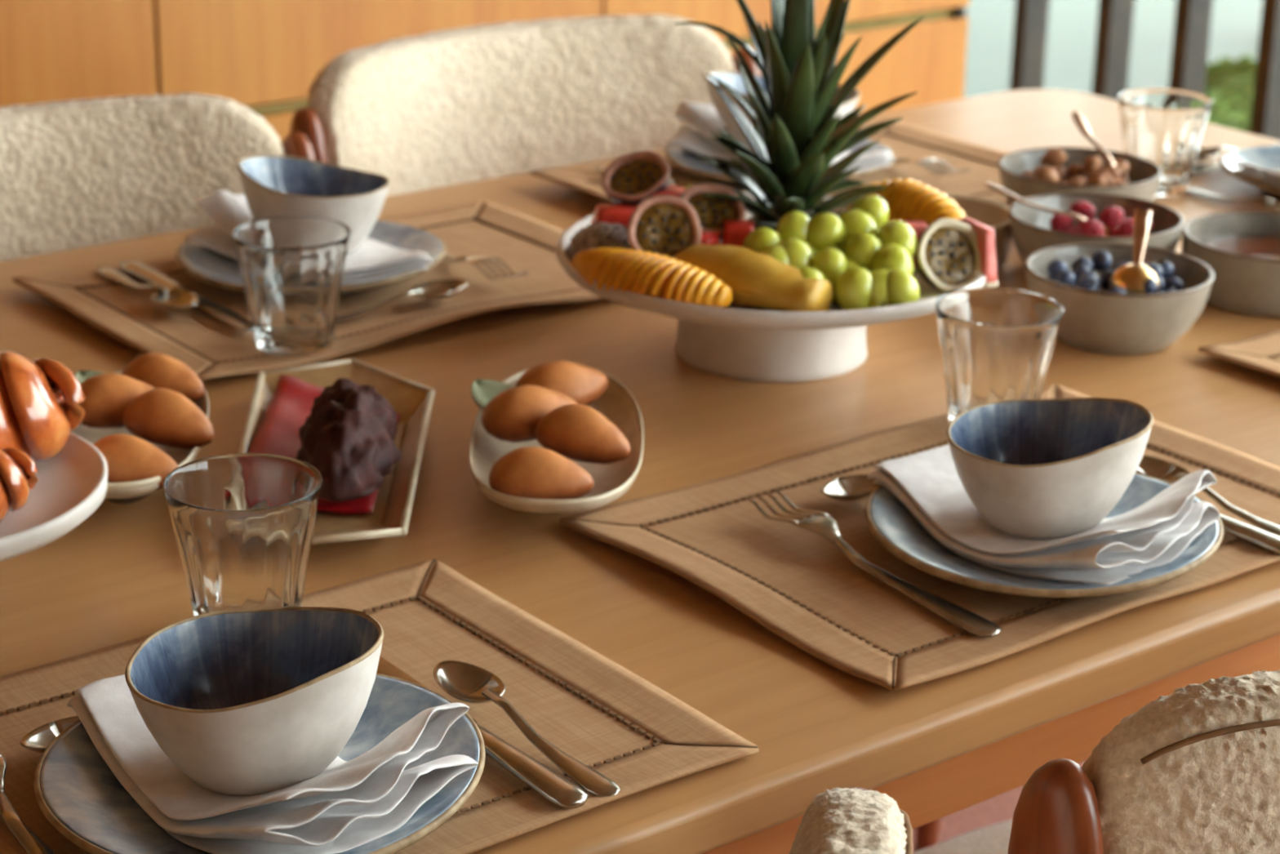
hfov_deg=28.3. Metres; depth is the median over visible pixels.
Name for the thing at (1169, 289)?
blueberry
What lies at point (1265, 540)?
table knife
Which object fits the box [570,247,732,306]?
mango
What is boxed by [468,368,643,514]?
oval dish
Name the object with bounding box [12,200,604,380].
place mat
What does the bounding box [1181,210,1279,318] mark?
bowl
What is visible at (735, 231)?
chunk
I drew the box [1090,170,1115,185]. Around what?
nut
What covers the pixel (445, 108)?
dining chair
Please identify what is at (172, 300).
bowl
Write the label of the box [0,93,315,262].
dining chair
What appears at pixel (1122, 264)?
blueberry
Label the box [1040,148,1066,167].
nut
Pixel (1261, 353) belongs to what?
place mat
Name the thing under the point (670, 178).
table knife
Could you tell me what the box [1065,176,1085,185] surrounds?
nut
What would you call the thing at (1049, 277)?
blueberry
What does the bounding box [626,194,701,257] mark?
passion fruit half
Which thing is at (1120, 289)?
blueberry
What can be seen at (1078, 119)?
serving spoon
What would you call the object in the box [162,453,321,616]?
tumbler
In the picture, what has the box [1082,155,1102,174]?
nut
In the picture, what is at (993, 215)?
bowl
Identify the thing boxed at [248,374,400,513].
napkin
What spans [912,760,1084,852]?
floor
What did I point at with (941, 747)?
dining table
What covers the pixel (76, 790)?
dinner plate
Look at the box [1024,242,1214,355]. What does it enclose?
bowl
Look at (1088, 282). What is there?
blueberry
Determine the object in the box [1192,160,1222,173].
table knife
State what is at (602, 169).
teaspoon
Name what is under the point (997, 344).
tumbler
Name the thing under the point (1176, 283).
blueberry
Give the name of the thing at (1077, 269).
blueberry
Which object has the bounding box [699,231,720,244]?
chunk
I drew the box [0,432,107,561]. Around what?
plate
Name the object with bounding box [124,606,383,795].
bowl
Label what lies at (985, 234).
slice
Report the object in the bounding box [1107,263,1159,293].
bowl
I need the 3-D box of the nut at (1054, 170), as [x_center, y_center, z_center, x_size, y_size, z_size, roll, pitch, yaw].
[0.360,-0.223,2.253,0.024,0.017,0.017,0,20,-2]
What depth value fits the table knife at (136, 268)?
2.00 m
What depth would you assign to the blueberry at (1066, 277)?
1.93 m
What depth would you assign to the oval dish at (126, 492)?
1.62 m
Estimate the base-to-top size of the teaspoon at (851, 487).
0.013 m
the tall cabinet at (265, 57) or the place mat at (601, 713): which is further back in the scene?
the tall cabinet at (265, 57)
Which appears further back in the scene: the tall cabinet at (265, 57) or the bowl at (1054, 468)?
the tall cabinet at (265, 57)
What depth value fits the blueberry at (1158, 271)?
1.95 m
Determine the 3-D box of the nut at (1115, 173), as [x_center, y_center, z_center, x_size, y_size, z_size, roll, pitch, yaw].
[0.414,-0.222,2.242,0.024,0.016,0.017,10,22,23]
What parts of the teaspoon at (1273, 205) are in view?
handle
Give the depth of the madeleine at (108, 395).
1.64 m
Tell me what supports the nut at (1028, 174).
in the bowl at (1144, 175)
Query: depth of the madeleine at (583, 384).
1.70 m
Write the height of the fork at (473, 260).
0.015 m
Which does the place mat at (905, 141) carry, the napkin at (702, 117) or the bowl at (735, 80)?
the napkin at (702, 117)
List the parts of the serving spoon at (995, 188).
handle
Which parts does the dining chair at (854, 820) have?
post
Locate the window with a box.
[962,0,1279,141]
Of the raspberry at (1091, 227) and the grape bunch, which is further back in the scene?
the raspberry at (1091, 227)
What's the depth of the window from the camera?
4.37 m
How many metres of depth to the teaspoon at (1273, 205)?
2.34 m
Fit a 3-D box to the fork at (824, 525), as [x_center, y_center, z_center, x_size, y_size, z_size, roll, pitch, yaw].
[0.138,0.080,1.508,0.028,0.015,0.215,-12,24,-33]
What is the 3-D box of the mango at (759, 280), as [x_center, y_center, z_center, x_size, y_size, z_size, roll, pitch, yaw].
[0.079,-0.106,1.795,0.120,0.036,0.052,15,24,34]
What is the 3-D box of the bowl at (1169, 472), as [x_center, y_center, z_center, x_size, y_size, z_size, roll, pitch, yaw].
[0.336,0.030,1.656,0.032,0.011,0.051,-13,24,-34]
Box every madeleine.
[79,373,155,428]
[93,433,178,490]
[120,352,204,403]
[122,388,213,448]
[481,385,577,442]
[488,446,593,499]
[515,360,608,405]
[535,403,631,463]
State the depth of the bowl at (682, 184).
2.33 m
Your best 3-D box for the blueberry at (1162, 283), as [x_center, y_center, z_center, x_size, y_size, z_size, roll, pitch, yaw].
[0.391,-0.109,1.935,0.016,0.015,0.016,-2,20,-8]
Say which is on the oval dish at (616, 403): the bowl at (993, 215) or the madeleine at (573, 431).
the madeleine at (573, 431)
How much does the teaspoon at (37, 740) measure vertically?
0.013 m
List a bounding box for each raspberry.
[1049,213,1073,232]
[1069,200,1095,222]
[1069,225,1081,235]
[1079,218,1104,236]
[1099,205,1124,228]
[1107,226,1119,236]
[1117,217,1133,236]
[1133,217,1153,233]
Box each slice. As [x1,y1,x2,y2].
[899,219,928,272]
[959,217,998,288]
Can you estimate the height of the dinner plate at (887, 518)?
0.023 m
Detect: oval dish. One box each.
[71,369,208,503]
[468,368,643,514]
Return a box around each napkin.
[66,674,478,853]
[184,190,432,284]
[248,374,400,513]
[666,101,894,172]
[867,444,1219,584]
[1232,161,1279,186]
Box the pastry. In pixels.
[295,377,401,502]
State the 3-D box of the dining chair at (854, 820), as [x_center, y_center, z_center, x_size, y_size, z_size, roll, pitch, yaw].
[-0.190,0.565,1.157,0.553,0.841,0.566,14,23,31]
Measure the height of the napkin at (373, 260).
0.050 m
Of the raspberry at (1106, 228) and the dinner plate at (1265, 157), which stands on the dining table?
the dinner plate at (1265, 157)
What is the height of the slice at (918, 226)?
0.036 m
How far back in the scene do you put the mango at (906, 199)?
1.90 m
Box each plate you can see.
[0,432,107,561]
[34,673,485,853]
[176,219,445,295]
[664,130,894,186]
[864,472,1223,597]
[1219,144,1279,195]
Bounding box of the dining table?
[0,89,1279,853]
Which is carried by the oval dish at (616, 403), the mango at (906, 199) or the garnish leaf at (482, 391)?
the garnish leaf at (482, 391)
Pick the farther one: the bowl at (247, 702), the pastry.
the pastry
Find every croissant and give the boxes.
[0,349,84,470]
[0,447,38,522]
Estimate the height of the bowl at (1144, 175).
0.056 m
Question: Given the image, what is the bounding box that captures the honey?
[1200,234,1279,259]
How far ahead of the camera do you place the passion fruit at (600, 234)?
1.85 m
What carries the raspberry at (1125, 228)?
in the bowl at (1032, 232)
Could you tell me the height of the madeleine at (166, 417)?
0.035 m
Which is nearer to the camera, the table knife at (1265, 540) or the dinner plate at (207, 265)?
the table knife at (1265, 540)
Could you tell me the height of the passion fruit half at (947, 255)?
0.051 m
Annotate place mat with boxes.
[0,558,759,853]
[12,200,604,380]
[529,119,1010,204]
[560,384,1279,690]
[1198,328,1279,377]
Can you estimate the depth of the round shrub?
6.08 m
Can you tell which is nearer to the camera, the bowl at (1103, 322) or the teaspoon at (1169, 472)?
the teaspoon at (1169, 472)
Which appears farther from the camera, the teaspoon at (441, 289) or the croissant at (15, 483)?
the teaspoon at (441, 289)
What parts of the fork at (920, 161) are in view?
handle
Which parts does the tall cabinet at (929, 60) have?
door, door, pull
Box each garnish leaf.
[74,369,106,383]
[470,378,515,409]
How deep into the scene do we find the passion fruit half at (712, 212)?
1.88 m
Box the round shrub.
[1204,53,1256,133]
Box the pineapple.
[674,0,924,231]
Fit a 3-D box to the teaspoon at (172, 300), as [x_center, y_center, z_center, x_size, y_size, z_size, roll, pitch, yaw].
[-0.390,-0.111,2.006,0.032,0.013,0.158,-13,24,-34]
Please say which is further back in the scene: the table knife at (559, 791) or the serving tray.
the serving tray
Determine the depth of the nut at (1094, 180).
2.20 m
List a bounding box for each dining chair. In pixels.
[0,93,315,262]
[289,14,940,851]
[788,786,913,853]
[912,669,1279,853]
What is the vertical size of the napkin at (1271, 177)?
0.050 m
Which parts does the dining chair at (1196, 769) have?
seat, post, backrest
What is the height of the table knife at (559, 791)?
0.007 m
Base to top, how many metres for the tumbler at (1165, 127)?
0.088 m
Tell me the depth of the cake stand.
1.84 m
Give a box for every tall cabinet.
[0,0,157,107]
[153,0,602,144]
[601,0,969,115]
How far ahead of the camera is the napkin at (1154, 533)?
1.51 m
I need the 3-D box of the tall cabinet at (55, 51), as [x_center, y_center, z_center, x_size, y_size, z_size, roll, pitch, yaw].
[-1.051,-0.945,2.981,0.699,2.400,0.620,-14,25,-36]
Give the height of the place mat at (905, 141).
0.018 m
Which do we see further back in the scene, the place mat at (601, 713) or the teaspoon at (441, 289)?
the teaspoon at (441, 289)
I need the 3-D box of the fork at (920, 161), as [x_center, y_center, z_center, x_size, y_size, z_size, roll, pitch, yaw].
[0.238,-0.263,2.457,0.028,0.015,0.215,-12,24,-33]
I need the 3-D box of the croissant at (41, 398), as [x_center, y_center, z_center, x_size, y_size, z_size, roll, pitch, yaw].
[-0.450,-0.011,1.526,0.224,0.092,0.127,3,20,6]
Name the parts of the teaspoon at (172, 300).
handle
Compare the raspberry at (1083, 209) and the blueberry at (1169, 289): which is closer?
the blueberry at (1169, 289)
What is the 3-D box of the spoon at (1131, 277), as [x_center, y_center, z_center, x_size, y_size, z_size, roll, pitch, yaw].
[0.376,-0.134,1.940,0.039,0.051,0.070,1,20,-2]
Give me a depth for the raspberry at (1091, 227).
2.06 m
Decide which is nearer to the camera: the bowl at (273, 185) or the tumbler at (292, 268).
the tumbler at (292, 268)
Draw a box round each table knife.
[119,259,253,333]
[376,655,588,808]
[669,176,684,182]
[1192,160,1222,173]
[1219,513,1279,554]
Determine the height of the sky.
0.150 m
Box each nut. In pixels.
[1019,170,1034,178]
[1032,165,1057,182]
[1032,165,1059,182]
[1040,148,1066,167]
[1052,165,1068,183]
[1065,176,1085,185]
[1066,164,1089,178]
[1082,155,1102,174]
[1084,175,1107,186]
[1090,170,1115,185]
[1098,165,1122,180]
[1113,158,1129,174]
[1114,179,1126,185]
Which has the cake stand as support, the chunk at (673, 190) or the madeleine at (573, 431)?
the chunk at (673, 190)
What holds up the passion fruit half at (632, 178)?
on the chunk at (621, 213)
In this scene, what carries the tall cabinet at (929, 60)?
on the floor
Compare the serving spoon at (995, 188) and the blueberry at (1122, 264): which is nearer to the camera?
the blueberry at (1122, 264)
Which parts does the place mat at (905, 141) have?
panel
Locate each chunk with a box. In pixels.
[591,203,638,227]
[650,185,686,197]
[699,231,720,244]
[721,219,754,246]
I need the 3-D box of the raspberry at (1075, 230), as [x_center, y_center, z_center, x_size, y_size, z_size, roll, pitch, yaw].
[0.361,-0.156,2.082,0.019,0.019,0.022,-1,20,-5]
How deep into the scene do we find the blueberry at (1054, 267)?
1.95 m
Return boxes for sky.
[963,0,1262,98]
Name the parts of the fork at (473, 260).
handle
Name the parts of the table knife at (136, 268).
handle, blade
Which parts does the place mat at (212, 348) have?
panel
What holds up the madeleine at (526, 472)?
on the oval dish at (616, 403)
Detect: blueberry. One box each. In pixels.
[1046,275,1055,280]
[1047,258,1067,278]
[1054,271,1075,286]
[1071,255,1093,270]
[1071,263,1090,283]
[1076,275,1098,291]
[1078,270,1099,284]
[1090,251,1111,271]
[1100,271,1115,290]
[1107,285,1127,293]
[1113,262,1128,271]
[1142,277,1157,293]
[1145,262,1163,277]
[1155,275,1164,291]
[1156,259,1173,279]
[1161,287,1176,293]
[1163,276,1183,291]
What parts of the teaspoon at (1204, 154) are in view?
handle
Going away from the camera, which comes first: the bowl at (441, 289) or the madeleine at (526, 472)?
the madeleine at (526, 472)
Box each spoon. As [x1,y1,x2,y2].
[984,182,1112,236]
[1071,111,1128,183]
[1107,208,1159,293]
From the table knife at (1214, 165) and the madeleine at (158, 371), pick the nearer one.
the madeleine at (158, 371)
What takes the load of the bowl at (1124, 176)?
on the serving spoon at (1078, 119)
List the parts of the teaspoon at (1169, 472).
handle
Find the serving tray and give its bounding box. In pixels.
[238,358,435,544]
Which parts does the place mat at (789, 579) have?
panel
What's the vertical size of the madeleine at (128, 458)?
0.034 m
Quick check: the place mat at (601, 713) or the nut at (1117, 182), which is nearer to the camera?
the place mat at (601, 713)
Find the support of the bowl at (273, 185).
on the napkin at (373, 260)
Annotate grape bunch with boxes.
[742,195,919,310]
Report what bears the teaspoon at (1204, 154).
on the dining table
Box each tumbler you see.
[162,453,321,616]
[231,216,350,355]
[935,288,1063,422]
[1118,88,1212,196]
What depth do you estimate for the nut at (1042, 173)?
2.22 m
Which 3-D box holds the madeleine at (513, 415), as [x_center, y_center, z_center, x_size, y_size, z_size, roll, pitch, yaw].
[-0.070,-0.010,1.647,0.064,0.035,0.045,-3,20,-11]
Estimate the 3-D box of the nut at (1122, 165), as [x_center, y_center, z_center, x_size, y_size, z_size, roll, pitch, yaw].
[0.426,-0.230,2.270,0.018,0.017,0.023,15,24,33]
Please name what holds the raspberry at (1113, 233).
in the bowl at (1032, 232)
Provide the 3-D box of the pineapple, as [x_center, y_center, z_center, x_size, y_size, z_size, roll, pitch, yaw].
[0.116,-0.258,1.877,0.149,0.272,0.151,19,27,41]
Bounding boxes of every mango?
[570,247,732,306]
[672,244,833,311]
[843,177,965,226]
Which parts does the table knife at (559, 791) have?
blade, handle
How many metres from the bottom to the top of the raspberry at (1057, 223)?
0.019 m
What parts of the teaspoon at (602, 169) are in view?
handle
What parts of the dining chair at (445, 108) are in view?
post, backrest, post, leg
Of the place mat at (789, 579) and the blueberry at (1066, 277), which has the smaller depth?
the place mat at (789, 579)
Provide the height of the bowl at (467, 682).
0.011 m
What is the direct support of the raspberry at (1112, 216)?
on the raspberry
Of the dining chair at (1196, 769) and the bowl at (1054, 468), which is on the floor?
the dining chair at (1196, 769)
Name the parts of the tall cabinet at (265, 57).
door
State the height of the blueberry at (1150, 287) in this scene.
0.015 m
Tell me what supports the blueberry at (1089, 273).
in the bowl at (1103, 322)
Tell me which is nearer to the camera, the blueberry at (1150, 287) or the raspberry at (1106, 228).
the blueberry at (1150, 287)
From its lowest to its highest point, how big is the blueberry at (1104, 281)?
0.016 m
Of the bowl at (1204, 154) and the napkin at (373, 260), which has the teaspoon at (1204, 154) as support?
the bowl at (1204, 154)
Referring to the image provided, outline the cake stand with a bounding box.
[556,191,986,382]
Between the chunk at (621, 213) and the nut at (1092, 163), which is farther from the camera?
the nut at (1092, 163)
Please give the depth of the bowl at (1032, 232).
2.12 m
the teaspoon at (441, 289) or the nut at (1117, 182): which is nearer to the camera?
the teaspoon at (441, 289)
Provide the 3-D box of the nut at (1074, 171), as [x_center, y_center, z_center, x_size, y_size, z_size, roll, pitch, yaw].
[0.395,-0.228,2.288,0.023,0.017,0.018,-3,20,-11]
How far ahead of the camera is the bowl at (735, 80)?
2.38 m
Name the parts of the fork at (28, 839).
handle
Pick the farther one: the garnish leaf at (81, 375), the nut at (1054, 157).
the nut at (1054, 157)
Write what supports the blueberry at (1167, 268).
in the bowl at (1103, 322)
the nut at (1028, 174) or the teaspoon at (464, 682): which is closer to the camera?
the teaspoon at (464, 682)
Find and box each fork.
[0,754,56,853]
[442,253,528,279]
[747,490,1002,636]
[891,157,970,175]
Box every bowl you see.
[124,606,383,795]
[151,289,199,311]
[237,154,390,254]
[411,279,468,299]
[432,660,506,703]
[667,182,692,187]
[704,71,860,154]
[946,194,1013,270]
[946,397,1153,539]
[998,146,1162,205]
[1008,192,1184,262]
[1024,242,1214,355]
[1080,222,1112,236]
[1105,164,1128,183]
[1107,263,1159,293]
[1135,454,1190,484]
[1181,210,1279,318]
[1195,147,1220,162]
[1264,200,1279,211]
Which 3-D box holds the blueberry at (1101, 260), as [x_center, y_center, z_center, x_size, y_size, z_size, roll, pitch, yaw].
[0.360,-0.130,1.986,0.016,0.015,0.015,-8,22,-23]
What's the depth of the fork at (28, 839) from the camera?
1.20 m
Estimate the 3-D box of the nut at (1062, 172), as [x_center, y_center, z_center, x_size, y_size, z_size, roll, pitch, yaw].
[0.376,-0.226,2.286,0.017,0.017,0.022,-15,26,-38]
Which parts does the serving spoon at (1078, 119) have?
handle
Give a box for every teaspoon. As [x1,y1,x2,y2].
[19,715,79,752]
[97,266,199,311]
[336,279,468,323]
[432,660,621,796]
[595,166,692,187]
[821,474,879,501]
[1135,454,1279,536]
[1185,186,1279,211]
[1195,143,1279,162]

